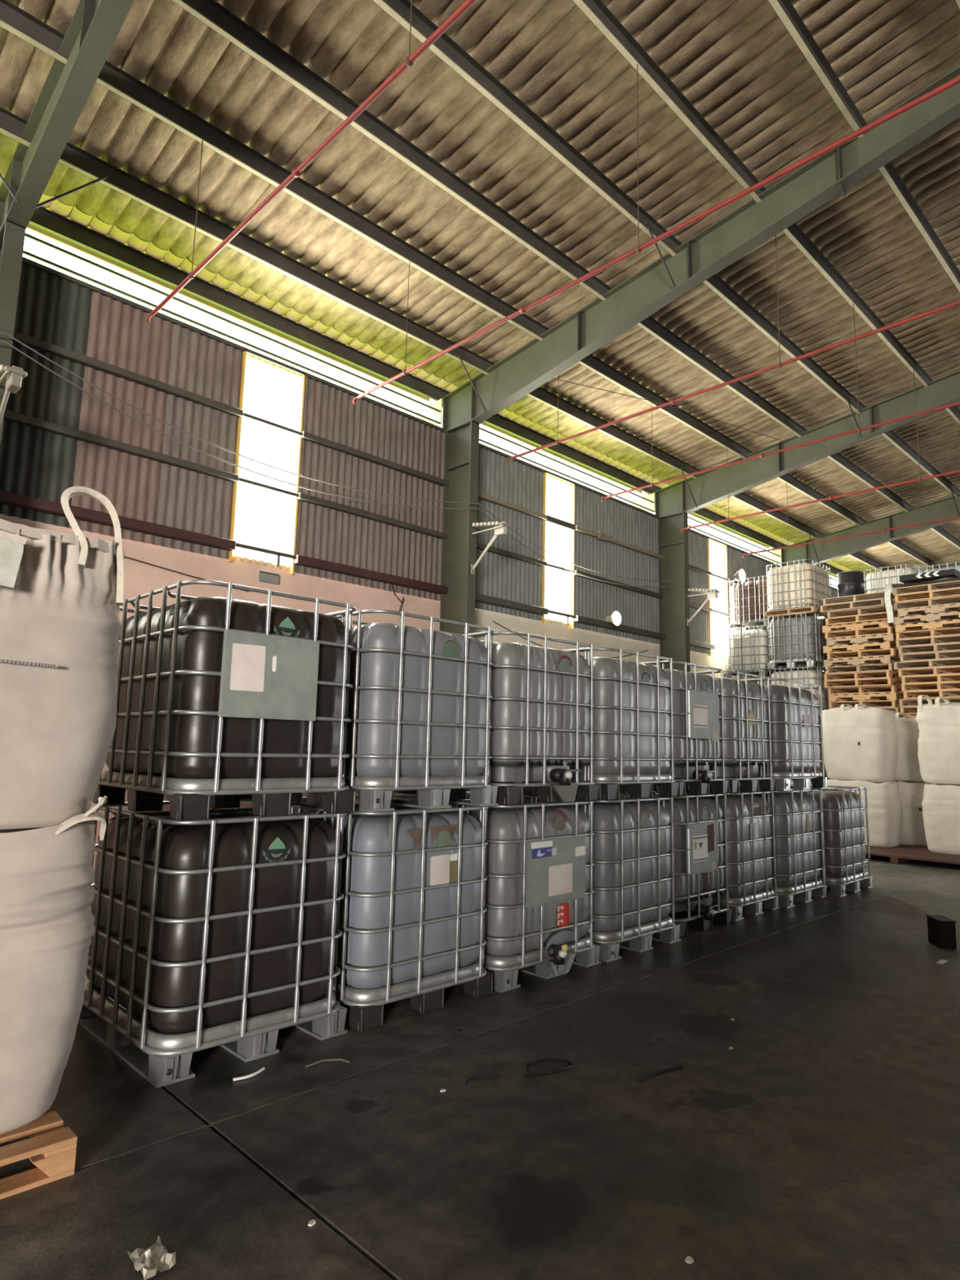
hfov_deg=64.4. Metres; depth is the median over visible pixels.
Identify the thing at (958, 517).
pipe
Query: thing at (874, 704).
wooden pallet
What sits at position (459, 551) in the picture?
column
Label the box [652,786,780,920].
container
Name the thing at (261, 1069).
strip
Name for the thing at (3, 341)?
power cable
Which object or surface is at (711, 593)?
lamp
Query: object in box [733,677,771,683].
wooden pallet
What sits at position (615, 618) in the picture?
light
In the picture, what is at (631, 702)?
container
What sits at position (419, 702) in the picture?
container
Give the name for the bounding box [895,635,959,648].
wooden pallet
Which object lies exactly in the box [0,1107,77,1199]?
wooden pallet
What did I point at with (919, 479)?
pipe
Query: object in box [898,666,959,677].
wooden pallet
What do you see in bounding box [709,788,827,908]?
container
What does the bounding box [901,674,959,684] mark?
wooden pallet
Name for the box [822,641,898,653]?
wooden pallet
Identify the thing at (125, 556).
wire
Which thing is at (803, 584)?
container
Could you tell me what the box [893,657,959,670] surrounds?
wooden pallet
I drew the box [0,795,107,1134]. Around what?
bag
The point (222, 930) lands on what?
container
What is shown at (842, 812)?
container
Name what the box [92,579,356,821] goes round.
container
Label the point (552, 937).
outlet
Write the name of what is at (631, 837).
container
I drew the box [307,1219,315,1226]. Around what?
scrap
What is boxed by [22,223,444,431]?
window
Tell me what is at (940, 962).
paper strip
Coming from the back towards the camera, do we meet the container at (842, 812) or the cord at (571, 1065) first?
the container at (842, 812)
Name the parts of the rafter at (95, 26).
plate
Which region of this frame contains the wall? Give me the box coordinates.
[0,262,838,888]
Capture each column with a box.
[0,219,26,448]
[439,420,479,799]
[657,511,690,789]
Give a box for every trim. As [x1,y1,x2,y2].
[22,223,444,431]
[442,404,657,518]
[646,493,782,567]
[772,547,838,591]
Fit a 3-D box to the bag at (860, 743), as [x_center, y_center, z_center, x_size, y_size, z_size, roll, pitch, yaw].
[6.216,1.669,12.482,0.736,1.209,1.063,9,-11,-44]
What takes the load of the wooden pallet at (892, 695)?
on the wooden pallet at (874, 704)
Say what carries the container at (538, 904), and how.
on the floor
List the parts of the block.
plate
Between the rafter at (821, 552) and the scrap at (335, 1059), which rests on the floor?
the scrap at (335, 1059)
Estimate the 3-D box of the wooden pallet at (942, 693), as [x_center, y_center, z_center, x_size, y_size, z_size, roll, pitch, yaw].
[8.135,0.972,13.171,1.160,0.131,1.142,9,-11,-44]
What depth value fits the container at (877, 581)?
16.06 m
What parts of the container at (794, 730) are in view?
cage rail, tank, rail, cage rail, cage rail, cage rail, cage rail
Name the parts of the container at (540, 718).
cage rail, tank, cage rail, cage rail, rail, cage rail, cage rail, handle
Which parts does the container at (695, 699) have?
cage rail, tank, cage rail, cage rail, cage rail, cage rail, rail, name plate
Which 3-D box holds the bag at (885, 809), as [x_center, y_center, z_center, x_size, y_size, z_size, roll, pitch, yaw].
[6.192,2.770,12.320,0.724,1.003,1.062,9,-11,-44]
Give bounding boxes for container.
[78,799,347,1088]
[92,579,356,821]
[293,795,493,1032]
[302,608,498,812]
[394,631,600,805]
[400,791,600,992]
[509,647,679,800]
[523,792,680,962]
[576,788,733,937]
[626,661,729,795]
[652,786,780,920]
[657,670,776,793]
[709,678,827,791]
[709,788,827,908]
[723,625,778,678]
[728,575,775,631]
[766,559,831,611]
[767,612,834,671]
[768,666,836,724]
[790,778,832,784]
[790,783,873,897]
[817,722,828,778]
[863,563,926,594]
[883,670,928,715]
[918,561,959,622]
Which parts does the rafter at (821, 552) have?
plate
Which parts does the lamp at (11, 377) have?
arm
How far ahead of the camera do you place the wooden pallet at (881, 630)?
14.13 m
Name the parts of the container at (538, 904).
cage rail, tank, cage rail, rail, cage rail, cage rail, cage rail, name plate, handle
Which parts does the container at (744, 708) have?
cage rail, tank, cage rail, rail, cage rail, cage rail, cage rail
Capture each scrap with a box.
[305,1057,350,1067]
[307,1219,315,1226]
[684,1256,693,1263]
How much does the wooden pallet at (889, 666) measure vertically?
0.131 m
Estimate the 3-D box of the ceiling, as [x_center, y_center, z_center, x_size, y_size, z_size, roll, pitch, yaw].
[9.286,-5.828,1.482,46.400,2.178,28.750,9,-11,-44]
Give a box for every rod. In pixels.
[552,377,783,441]
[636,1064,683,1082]
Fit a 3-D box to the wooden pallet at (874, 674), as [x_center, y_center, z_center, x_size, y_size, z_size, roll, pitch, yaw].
[7.303,0.722,14.357,1.160,0.131,1.142,9,-11,-43]
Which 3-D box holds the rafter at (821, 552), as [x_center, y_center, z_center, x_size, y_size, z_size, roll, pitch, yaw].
[17.474,-4.093,9.323,1.255,2.336,28.135,9,-11,-44]
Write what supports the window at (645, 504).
attached to the wall
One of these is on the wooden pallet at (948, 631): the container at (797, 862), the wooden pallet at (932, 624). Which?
the wooden pallet at (932, 624)
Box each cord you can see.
[464,1073,501,1086]
[524,1057,574,1076]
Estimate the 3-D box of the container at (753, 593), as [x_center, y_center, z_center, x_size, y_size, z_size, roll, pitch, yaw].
[5.995,-0.714,16.309,1.141,1.055,0.952,9,-11,-44]
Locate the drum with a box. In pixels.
[836,570,866,596]
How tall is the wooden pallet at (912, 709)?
0.131 m
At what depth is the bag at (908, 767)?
12.35 m
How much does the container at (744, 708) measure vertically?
1.134 m
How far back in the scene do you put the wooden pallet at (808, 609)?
15.12 m
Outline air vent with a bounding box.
[257,570,279,584]
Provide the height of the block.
0.212 m
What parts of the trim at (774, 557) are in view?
rail, rail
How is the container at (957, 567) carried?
on the wooden pallet
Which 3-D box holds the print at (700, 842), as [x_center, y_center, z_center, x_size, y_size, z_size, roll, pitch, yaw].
[1.880,1.777,6.497,0.229,0.190,0.002,9,-11,-44]
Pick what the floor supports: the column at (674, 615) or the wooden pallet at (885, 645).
the column at (674, 615)
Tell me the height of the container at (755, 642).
1.055 m
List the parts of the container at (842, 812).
cage rail, tank, cage rail, cage rail, cage rail, cage rail, rail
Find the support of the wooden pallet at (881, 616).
on the wooden pallet at (884, 623)
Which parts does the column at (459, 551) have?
cap plate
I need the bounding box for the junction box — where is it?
[595,529,612,541]
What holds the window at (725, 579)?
in the wall
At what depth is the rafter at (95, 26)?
6.09 m
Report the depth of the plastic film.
13.27 m
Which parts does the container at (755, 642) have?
cage rail, cage rail, cage rail, cage rail, cage rail, rail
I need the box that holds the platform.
[865,844,959,864]
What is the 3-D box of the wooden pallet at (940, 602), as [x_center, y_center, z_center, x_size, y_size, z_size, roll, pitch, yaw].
[8.135,-0.572,13.484,1.160,0.131,1.142,9,-11,-44]
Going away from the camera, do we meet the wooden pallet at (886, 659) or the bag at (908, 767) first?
the bag at (908, 767)
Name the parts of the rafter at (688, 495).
plate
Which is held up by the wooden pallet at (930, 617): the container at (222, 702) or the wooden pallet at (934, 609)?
the wooden pallet at (934, 609)
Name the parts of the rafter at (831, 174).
plate, splice plate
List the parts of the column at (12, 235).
cap plate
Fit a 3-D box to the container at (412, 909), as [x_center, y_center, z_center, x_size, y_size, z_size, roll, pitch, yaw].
[-0.679,1.607,4.845,1.044,1.134,1.227,9,-11,-44]
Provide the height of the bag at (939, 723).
1.324 m
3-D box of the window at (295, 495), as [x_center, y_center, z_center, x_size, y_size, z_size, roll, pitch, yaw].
[-2.526,-2.126,9.140,0.824,2.585,0.100,9,-11,-44]
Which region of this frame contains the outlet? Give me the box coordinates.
[542,928,578,948]
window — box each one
[227,348,305,574]
[541,471,575,629]
[706,537,729,655]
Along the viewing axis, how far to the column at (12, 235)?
6.80 m
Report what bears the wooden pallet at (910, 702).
on the wooden pallet at (912, 709)
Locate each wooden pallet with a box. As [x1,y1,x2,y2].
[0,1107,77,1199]
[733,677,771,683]
[764,606,827,620]
[820,598,895,613]
[822,591,895,604]
[822,619,895,633]
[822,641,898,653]
[823,655,900,666]
[823,670,909,682]
[824,677,902,688]
[825,612,903,629]
[825,626,896,642]
[826,633,896,647]
[826,648,905,665]
[826,662,905,675]
[827,604,897,617]
[827,684,909,695]
[828,692,911,702]
[828,699,906,708]
[832,778,911,782]
[878,707,908,716]
[893,580,959,595]
[893,595,959,613]
[893,611,959,628]
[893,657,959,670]
[894,587,959,602]
[895,618,959,632]
[895,626,959,639]
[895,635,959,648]
[897,603,959,621]
[898,642,959,654]
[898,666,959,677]
[898,697,959,706]
[900,650,959,662]
[900,706,917,715]
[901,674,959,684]
[901,681,959,691]
[903,689,959,698]
[906,714,916,717]
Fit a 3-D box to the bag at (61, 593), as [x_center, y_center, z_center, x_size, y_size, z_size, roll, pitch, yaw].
[-2.062,0.043,2.997,1.083,1.315,1.114,9,-11,-44]
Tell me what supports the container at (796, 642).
on the container at (811, 676)
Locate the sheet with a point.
(931, 575)
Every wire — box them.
[124,555,248,591]
[391,583,404,618]
[493,621,648,657]
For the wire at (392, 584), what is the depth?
10.32 m
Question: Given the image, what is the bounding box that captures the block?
[925,915,956,948]
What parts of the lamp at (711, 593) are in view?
arm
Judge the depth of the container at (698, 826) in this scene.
6.53 m
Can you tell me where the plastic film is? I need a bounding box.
[889,577,959,587]
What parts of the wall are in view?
plaster panel, plaster panel, plaster panel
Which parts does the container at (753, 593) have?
cage rail, cage rail, cage rail, cage rail, cage rail, rail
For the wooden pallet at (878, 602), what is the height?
0.131 m
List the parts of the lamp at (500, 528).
arm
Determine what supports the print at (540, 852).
attached to the container at (538, 904)
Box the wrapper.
[126,1235,176,1279]
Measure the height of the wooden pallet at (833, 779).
0.131 m
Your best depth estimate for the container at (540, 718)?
5.23 m
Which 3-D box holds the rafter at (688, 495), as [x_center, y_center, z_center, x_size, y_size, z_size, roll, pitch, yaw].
[13.399,-4.739,5.390,1.255,2.336,28.135,9,-11,-44]
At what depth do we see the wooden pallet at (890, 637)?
14.04 m
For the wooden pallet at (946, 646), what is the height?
0.131 m
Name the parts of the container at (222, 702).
rail, tank, cage rail, cage rail, cage rail, cage rail, cage rail, name plate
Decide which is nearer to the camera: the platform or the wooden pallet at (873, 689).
the platform
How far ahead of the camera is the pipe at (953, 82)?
5.86 m
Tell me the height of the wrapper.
0.024 m
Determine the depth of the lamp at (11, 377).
6.25 m
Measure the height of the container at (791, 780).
1.055 m
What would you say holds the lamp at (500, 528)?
attached to the column at (459, 551)
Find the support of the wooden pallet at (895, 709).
on the wooden pallet
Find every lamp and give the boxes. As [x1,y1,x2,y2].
[0,364,27,424]
[471,520,509,574]
[687,588,719,626]
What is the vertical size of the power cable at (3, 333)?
0.509 m
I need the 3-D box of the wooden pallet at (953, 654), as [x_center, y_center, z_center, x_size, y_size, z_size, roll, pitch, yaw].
[8.162,0.334,13.337,1.160,0.131,1.142,9,-11,-44]
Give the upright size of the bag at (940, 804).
1.000 m
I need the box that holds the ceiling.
[0,0,959,582]
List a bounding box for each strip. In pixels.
[232,1066,264,1080]
[884,583,900,622]
[936,959,947,964]
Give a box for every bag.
[0,486,124,829]
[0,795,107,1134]
[822,703,897,781]
[826,779,902,847]
[889,780,949,846]
[894,712,923,781]
[915,694,959,784]
[921,782,959,855]
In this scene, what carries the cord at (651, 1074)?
on the floor
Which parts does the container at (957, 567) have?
cage rail, tank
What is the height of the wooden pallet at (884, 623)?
0.131 m
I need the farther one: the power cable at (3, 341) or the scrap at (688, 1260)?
the power cable at (3, 341)
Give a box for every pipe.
[145,0,476,322]
[352,63,959,403]
[505,235,959,463]
[601,302,959,501]
[680,369,959,533]
[742,420,959,557]
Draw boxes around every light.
[603,610,621,626]
[733,568,745,679]
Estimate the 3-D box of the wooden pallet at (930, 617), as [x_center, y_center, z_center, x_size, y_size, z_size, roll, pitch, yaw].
[8.054,-0.327,13.355,1.020,0.131,1.160,9,-11,-43]
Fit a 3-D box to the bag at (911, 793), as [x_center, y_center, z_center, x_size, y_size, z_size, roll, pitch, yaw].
[7.156,2.808,12.428,0.769,1.002,0.887,9,-11,-44]
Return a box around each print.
[537,849,551,856]
[693,835,707,861]
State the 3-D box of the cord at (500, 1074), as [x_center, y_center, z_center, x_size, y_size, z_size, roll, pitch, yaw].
[0.002,1.996,3.469,0.205,0.009,0.056,7,-10,-35]
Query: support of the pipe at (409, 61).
hanging from the ceiling
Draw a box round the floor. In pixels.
[0,854,959,1279]
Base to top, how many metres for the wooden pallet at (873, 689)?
0.131 m
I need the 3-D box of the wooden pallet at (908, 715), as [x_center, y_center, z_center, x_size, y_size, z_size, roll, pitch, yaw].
[8.091,1.356,13.085,1.160,0.131,1.020,-7,-11,44]
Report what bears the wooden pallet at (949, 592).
on the wooden pallet at (940, 602)
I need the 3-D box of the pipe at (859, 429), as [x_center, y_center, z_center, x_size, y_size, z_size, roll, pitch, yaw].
[6.258,-3.993,8.166,0.064,2.529,12.186,9,-11,-44]
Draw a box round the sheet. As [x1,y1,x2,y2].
[899,568,959,583]
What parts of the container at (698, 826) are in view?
tank, cage rail, cage rail, cage rail, cage rail, cage rail, name plate, rail, handle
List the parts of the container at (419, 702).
cage rail, tank, rail, cage rail, cage rail, cage rail, cage rail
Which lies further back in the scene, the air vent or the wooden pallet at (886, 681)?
the wooden pallet at (886, 681)
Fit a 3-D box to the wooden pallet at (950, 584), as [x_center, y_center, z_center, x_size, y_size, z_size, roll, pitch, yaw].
[8.139,-0.834,13.504,1.160,0.131,1.142,9,-11,-44]
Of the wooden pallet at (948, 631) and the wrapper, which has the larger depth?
the wooden pallet at (948, 631)
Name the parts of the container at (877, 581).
cage rail, cage rail, cage rail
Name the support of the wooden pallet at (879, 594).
on the wooden pallet at (878, 602)
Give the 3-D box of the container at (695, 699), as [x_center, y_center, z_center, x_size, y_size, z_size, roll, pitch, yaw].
[1.585,0.832,7.119,0.942,1.134,1.320,9,-11,-44]
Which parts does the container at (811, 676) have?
cage rail, tank, cage rail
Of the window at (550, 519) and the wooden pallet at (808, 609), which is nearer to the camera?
the window at (550, 519)
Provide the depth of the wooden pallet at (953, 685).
13.13 m
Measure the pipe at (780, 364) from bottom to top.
2.529 m
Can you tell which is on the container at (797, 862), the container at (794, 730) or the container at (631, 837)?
the container at (794, 730)
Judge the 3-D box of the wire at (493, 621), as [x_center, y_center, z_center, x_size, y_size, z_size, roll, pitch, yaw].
[1.694,0.122,13.007,4.202,0.359,0.011,9,-11,-44]
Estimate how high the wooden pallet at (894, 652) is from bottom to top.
0.131 m
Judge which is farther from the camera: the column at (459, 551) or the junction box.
the junction box
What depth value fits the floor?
3.00 m
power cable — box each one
[0,332,695,589]
[0,340,702,594]
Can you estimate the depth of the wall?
8.99 m
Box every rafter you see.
[0,0,133,231]
[442,66,959,432]
[654,369,959,518]
[781,488,959,566]
[865,562,959,593]
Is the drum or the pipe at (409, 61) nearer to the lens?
the pipe at (409, 61)
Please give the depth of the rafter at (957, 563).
21.59 m
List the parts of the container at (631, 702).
tank, cage rail, rail, cage rail, cage rail, cage rail, cage rail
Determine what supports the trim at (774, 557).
attached to the wall
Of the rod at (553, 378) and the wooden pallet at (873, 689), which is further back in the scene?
the wooden pallet at (873, 689)
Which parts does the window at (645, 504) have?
rail, rail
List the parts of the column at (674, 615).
cap plate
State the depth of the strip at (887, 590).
13.49 m
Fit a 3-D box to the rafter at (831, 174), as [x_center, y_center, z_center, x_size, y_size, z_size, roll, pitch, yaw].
[9.353,-5.381,1.484,1.255,2.336,28.135,9,-11,-44]
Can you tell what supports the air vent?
in the wall
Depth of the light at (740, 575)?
14.57 m
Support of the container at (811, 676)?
on the container at (819, 727)

